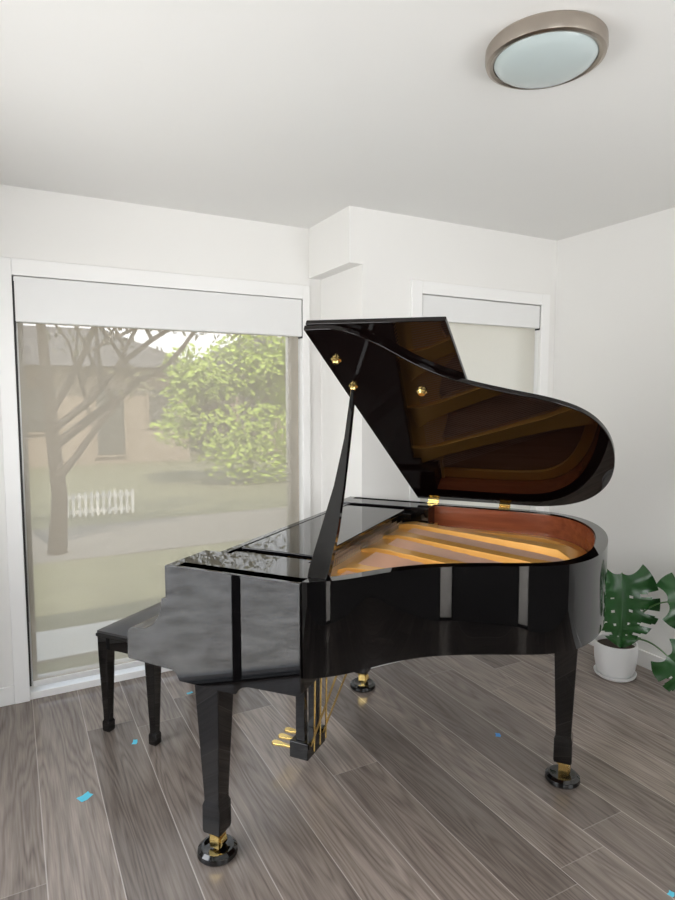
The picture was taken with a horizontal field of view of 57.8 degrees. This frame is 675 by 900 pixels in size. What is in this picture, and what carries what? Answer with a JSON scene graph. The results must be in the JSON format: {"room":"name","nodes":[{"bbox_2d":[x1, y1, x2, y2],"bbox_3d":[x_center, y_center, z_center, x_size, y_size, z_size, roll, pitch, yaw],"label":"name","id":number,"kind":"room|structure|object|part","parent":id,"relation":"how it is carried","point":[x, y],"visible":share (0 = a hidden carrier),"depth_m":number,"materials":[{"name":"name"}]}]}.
{"room":"music room","nodes":[
{"label":"music room","id":0,"kind":"room"},
{"bbox_2d":[0,184,320,687],"bbox_3d":[-1.299,-0.018,3.513,2.980,2.700,0.200,-3,6,-28],"label":"wall","id":1,"kind":"structure","parent":0,"point":[35,224],"depth_m":3.42,"materials":[{"name":"paint"}]},
{"bbox_2d":[0,685,14,706],"bbox_3d":[-2.054,1.323,3.097,0.750,0.100,0.016,-3,6,-28],"label":"baseboard","id":2,"kind":"structure","parent":1,"relation":"attached to","point":[6,693],"depth_m":3.25,"materials":[{"name":"paint"}]},
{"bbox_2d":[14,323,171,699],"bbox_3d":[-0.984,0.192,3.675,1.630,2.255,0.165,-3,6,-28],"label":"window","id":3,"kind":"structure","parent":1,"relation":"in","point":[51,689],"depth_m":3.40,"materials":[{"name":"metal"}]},
{"bbox_3d":[-1.012,0.178,3.724,1.630,2.235,0.050,-3,6,-28],"label":"frame","id":4,"kind":"part","parent":3,"relation":"part of","materials":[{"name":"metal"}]},
{"bbox_3d":[-0.973,1.298,3.746,1.630,0.040,0.115,-3,6,-28],"label":"sill","id":5,"kind":"part","parent":3,"relation":"part of","materials":[{"name":"paint"}]},
{"bbox_2d":[12,276,302,686],"bbox_3d":[-0.956,0.166,3.619,1.629,2.186,0.076,-3,6,-28],"label":"roller blind","id":6,"kind":"object","parent":3,"relation":"attached to","point":[160,426],"visible":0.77,"depth_m":3.49,"materials":[{"name":"fabric"}]},
{"bbox_3d":[-1.658,0.028,3.204,0.009,1.788,0.033,-3,6,-28],"label":"chain","id":7,"kind":"part","parent":6,"relation":"part of","materials":[{"name":"metal"}]},
{"bbox_3d":[-0.954,1.241,3.707,1.594,0.030,0.022,-3,6,-28],"label":"rail","id":8,"kind":"part","parent":6,"relation":"part of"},
{"bbox_2d":[0,257,310,703],"bbox_3d":[-0.954,0.157,3.588,1.756,2.340,0.020,-3,6,-28],"label":"trim","id":9,"kind":"structure","parent":1,"relation":"attached to","point":[8,266],"depth_m":3.24,"materials":[{"name":"paint"}]},
{"bbox_2d":[0,644,674,899],"bbox_3d":[0.459,1.516,1.999,4.530,0.100,4.750,-3,6,-28],"label":"floor","id":10,"kind":"structure","parent":0,"point":[411,791],"depth_m":2.52,"materials":[{"name":"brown wood"}]},
{"bbox_2d":[77,791,92,801],"bbox_3d":[-1.034,1.422,2.509,0.044,0.001,0.056,3,6,33],"label":"scrap","id":11,"kind":"object","parent":10,"relation":"on","point":[87,795],"visible":1,"depth_m":2.50,"materials":[{"name":"blue paper"}]},
{"bbox_2d":[96,602,160,745],"bbox_3d":[-0.857,1.091,3.233,0.356,0.538,0.732,2,5,24],"label":"piano bench","id":12,"kind":"object","parent":10,"relation":"on","point":[112,638],"visible":0.38,"depth_m":2.95,"materials":[{"name":"black wood"}]},
{"bbox_3d":[-1.125,1.138,2.993,0.056,0.485,0.056,2,5,24],"label":"leg","id":13,"kind":"part","parent":12,"relation":"part of","materials":[{"name":"black wood"}]},
{"bbox_2d":[97,602,160,638],"bbox_3d":[-0.857,0.843,3.212,0.344,0.039,0.720,2,5,24],"label":"cushion","id":14,"kind":"object","parent":12,"relation":"on","point":[119,629],"depth_m":2.99,"materials":[{"name":"black leather"}]},
{"bbox_3d":[-0.862,1.148,2.875,0.056,0.485,0.056,2,5,24],"label":"leg","id":15,"kind":"part","parent":12,"relation":"part of","materials":[{"name":"black wood"}]},
{"bbox_2d":[197,834,237,866],"bbox_3d":[-0.431,1.432,2.198,0.144,0.034,0.144,-3,6,-28],"label":"cup","id":16,"kind":"object","parent":10,"relation":"on","point":[209,856],"visible":0.77,"depth_m":2.16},
{"bbox_2d":[127,316,614,849],"bbox_3d":[0.296,0.449,2.593,1.575,1.863,1.619,2,5,24],"label":"grand piano","id":17,"kind":"object","parent":16,"relation":"on","point":[357,585],"visible":1,"depth_m":2.16,"materials":[{"name":"black wood"}]},
{"bbox_3d":[-0.431,1.059,2.167,0.108,0.598,0.108,2,5,24],"label":"leg","id":18,"kind":"part","parent":17,"relation":"part of","materials":[{"name":"black wood"}]},
{"bbox_3d":[-0.255,0.419,2.247,0.330,0.045,0.080,2,5,24],"label":"desk rail","id":19,"kind":"part","parent":17,"relation":"part of","materials":[{"name":"black wood"}]},
{"bbox_3d":[-0.157,0.989,2.658,0.044,0.560,0.030,2,5,24],"label":"lyre post","id":20,"kind":"part","parent":17,"relation":"part of","materials":[{"name":"black wood"}]},
{"bbox_3d":[-0.107,0.979,2.767,0.044,0.560,0.030,2,5,24],"label":"lyre post","id":21,"kind":"part","parent":17,"relation":"part of","materials":[{"name":"gold metal"}]},
{"bbox_3d":[-0.097,1.000,2.634,0.019,0.620,0.009,2,5,24],"label":"pedal rod","id":22,"kind":"part","parent":17,"relation":"part of","materials":[{"name":"gold metal"}]},
{"bbox_3d":[-0.073,0.996,2.687,0.019,0.620,0.009,2,5,24],"label":"pedal rod","id":23,"kind":"part","parent":17,"relation":"part of","materials":[{"name":"gold metal"}]},
{"bbox_3d":[-0.049,0.992,2.740,0.019,0.620,0.009,2,5,24],"label":"pedal rod","id":24,"kind":"part","parent":17,"relation":"part of","materials":[{"name":"gold metal"}]},
{"bbox_2d":[331,356,341,364],"bbox_3d":[-0.006,-0.319,2.208,0.038,0.020,0.038,2,-25,24],"label":"socket","id":25,"kind":"object","parent":17,"relation":"attached to","point":[335,360],"depth_m":2.20,"materials":[{"name":"gold metal"}]},
{"bbox_2d":[349,383,357,389],"bbox_3d":[0.060,-0.240,2.361,0.036,0.020,0.036,2,-25,24],"label":"socket","id":26,"kind":"object","parent":17,"relation":"attached to","point":[352,386],"depth_m":2.35,"materials":[{"name":"gold metal"}]},
{"bbox_3d":[0.142,0.952,3.428,0.108,0.598,0.108,2,5,24],"label":"leg","id":27,"kind":"part","parent":17,"relation":"part of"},
{"bbox_3d":[0.223,0.340,3.263,0.360,0.030,0.030,2,5,24],"label":"desk rail","id":28,"kind":"part","parent":17,"relation":"part of","materials":[{"name":"black wood"}]},
{"bbox_3d":[0.456,0.475,2.517,1.087,0.037,1.481,2,5,24],"label":"iron plate","id":29,"kind":"part","parent":17,"relation":"part of","materials":[{"name":"gold metal"}]},
{"bbox_3d":[0.614,-0.063,2.534,0.983,0.020,1.571,2,-25,24],"label":"lid","id":30,"kind":"part","parent":17,"relation":"part of","materials":[{"name":"black wood"}]},
{"bbox_3d":[0.963,0.993,2.585,0.108,0.660,0.108,2,5,24],"label":"leg","id":31,"kind":"part","parent":17,"relation":"part of","materials":[{"name":"black wood"}]},
{"bbox_2d":[350,677,374,692],"bbox_3d":[0.142,1.325,3.460,0.144,0.034,0.144,-3,6,-28],"label":"cup","id":32,"kind":"object","parent":10,"relation":"on","point":[355,685],"visible":0.81,"depth_m":3.42,"materials":[{"name":"black plastic"}]},
{"bbox_2d":[545,764,579,789],"bbox_3d":[0.963,1.396,2.620,0.144,0.034,0.144,-3,6,-28],"label":"cup","id":33,"kind":"object","parent":10,"relation":"on","point":[572,781],"visible":0.84,"depth_m":2.58,"materials":[{"name":"black plastic"}]},
{"bbox_2d":[593,565,674,691],"bbox_3d":[1.707,0.991,3.361,0.411,0.717,0.697,-3,6,-28],"label":"potted plant","id":34,"kind":"object","parent":10,"relation":"on","point":[616,653],"visible":0.93,"depth_m":3.39,"materials":[{"name":"green plant"}]},
{"bbox_3d":[1.636,1.221,3.603,0.238,0.193,0.238,-3,6,-28],"label":"pot","id":35,"kind":"part","parent":34,"relation":"part of","materials":[{"name":"ceramic"}]},
{"bbox_3d":[1.687,0.972,3.412,0.012,0.381,0.364,-1,5,-16],"label":"stem","id":36,"kind":"part","parent":34,"relation":"part of","materials":[{"name":"green plant"}]},
{"bbox_3d":[1.660,1.092,3.361,0.013,0.155,0.471,0,5,-6],"label":"stem","id":37,"kind":"part","parent":34,"relation":"part of","materials":[{"name":"green plant"}]},
{"bbox_2d":[667,890,673,896],"bbox_3d":[1.101,1.464,2.018,0.020,0.001,0.024,5,7,44],"label":"scrap","id":38,"kind":"object","parent":10,"relation":"on","point":[670,893],"visible":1,"depth_m":2.02,"materials":[{"name":"blue paper"}]},
{"bbox_2d":[0,0,674,240],"bbox_3d":[0.873,-1.233,0.991,4.530,0.150,6.600,-3,6,-28],"label":"ceiling","id":39,"kind":"structure","parent":0,"point":[295,113],"depth_m":2.32,"materials":[{"name":"paint"}]},
{"bbox_2d":[485,10,608,89],"bbox_3d":[0.633,-1.190,1.868,0.356,0.085,0.356,-3,6,-28],"label":"ceiling light","id":40,"kind":"object","parent":39,"relation":"attached to","point":[548,49],"visible":1,"depth_m":1.78,"materials":[{"name":"white glass"}]},
{"bbox_2d":[494,31,598,88],"bbox_3d":[0.633,-1.169,1.870,0.304,0.043,0.304,-3,6,-28],"label":"diffuser","id":41,"kind":"object","parent":40,"relation":"attached to","point":[533,59],"depth_m":1.81,"materials":[{"name":"white glass"}]},
{"bbox_2d":[309,206,556,286],"bbox_3d":[0.659,-1.262,4.045,1.628,0.310,0.530,-3,6,-28],"label":"soffit","id":42,"kind":"structure","parent":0,"point":[353,236],"depth_m":3.73,"materials":[{"name":"paint"}]},
{"bbox_2d":[321,264,555,511],"bbox_3d":[0.697,0.081,4.180,1.542,2.390,0.530,-3,6,-28],"label":"wall","id":43,"kind":"structure","parent":0,"point":[363,291],"depth_m":3.70,"materials":[{"name":"paint"}]},
{"bbox_2d":[409,280,549,510],"bbox_3d":[0.942,-0.237,3.972,1.140,1.600,0.020,-3,6,-28],"label":"trim","id":44,"kind":"structure","parent":43,"relation":"attached to","point":[418,287],"depth_m":3.96,"materials":[{"name":"paint"}]},
{"bbox_2d":[420,295,539,509],"bbox_3d":[0.925,-0.245,4.004,0.989,1.431,0.075,-3,6,-28],"label":"roller blind","id":45,"kind":"object","parent":43,"relation":"attached to","point":[494,341],"visible":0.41,"depth_m":4.00,"materials":[{"name":"fabric"}]},
{"bbox_2d":[549,207,674,658],"bbox_3d":[2.445,0.047,2.755,0.200,2.700,4.020,-3,6,-28],"label":"wall","id":46,"kind":"structure","parent":0,"point":[614,335],"depth_m":3.75,"materials":[{"name":"paint"}]},
{"bbox_2d":[589,633,672,678],"bbox_3d":[2.397,1.354,2.726,0.016,0.100,3.820,-3,6,-28],"label":"baseboard","id":47,"kind":"structure","parent":46,"relation":"attached to","point":[644,659],"depth_m":3.70,"materials":[{"name":"paint"}]}
]}

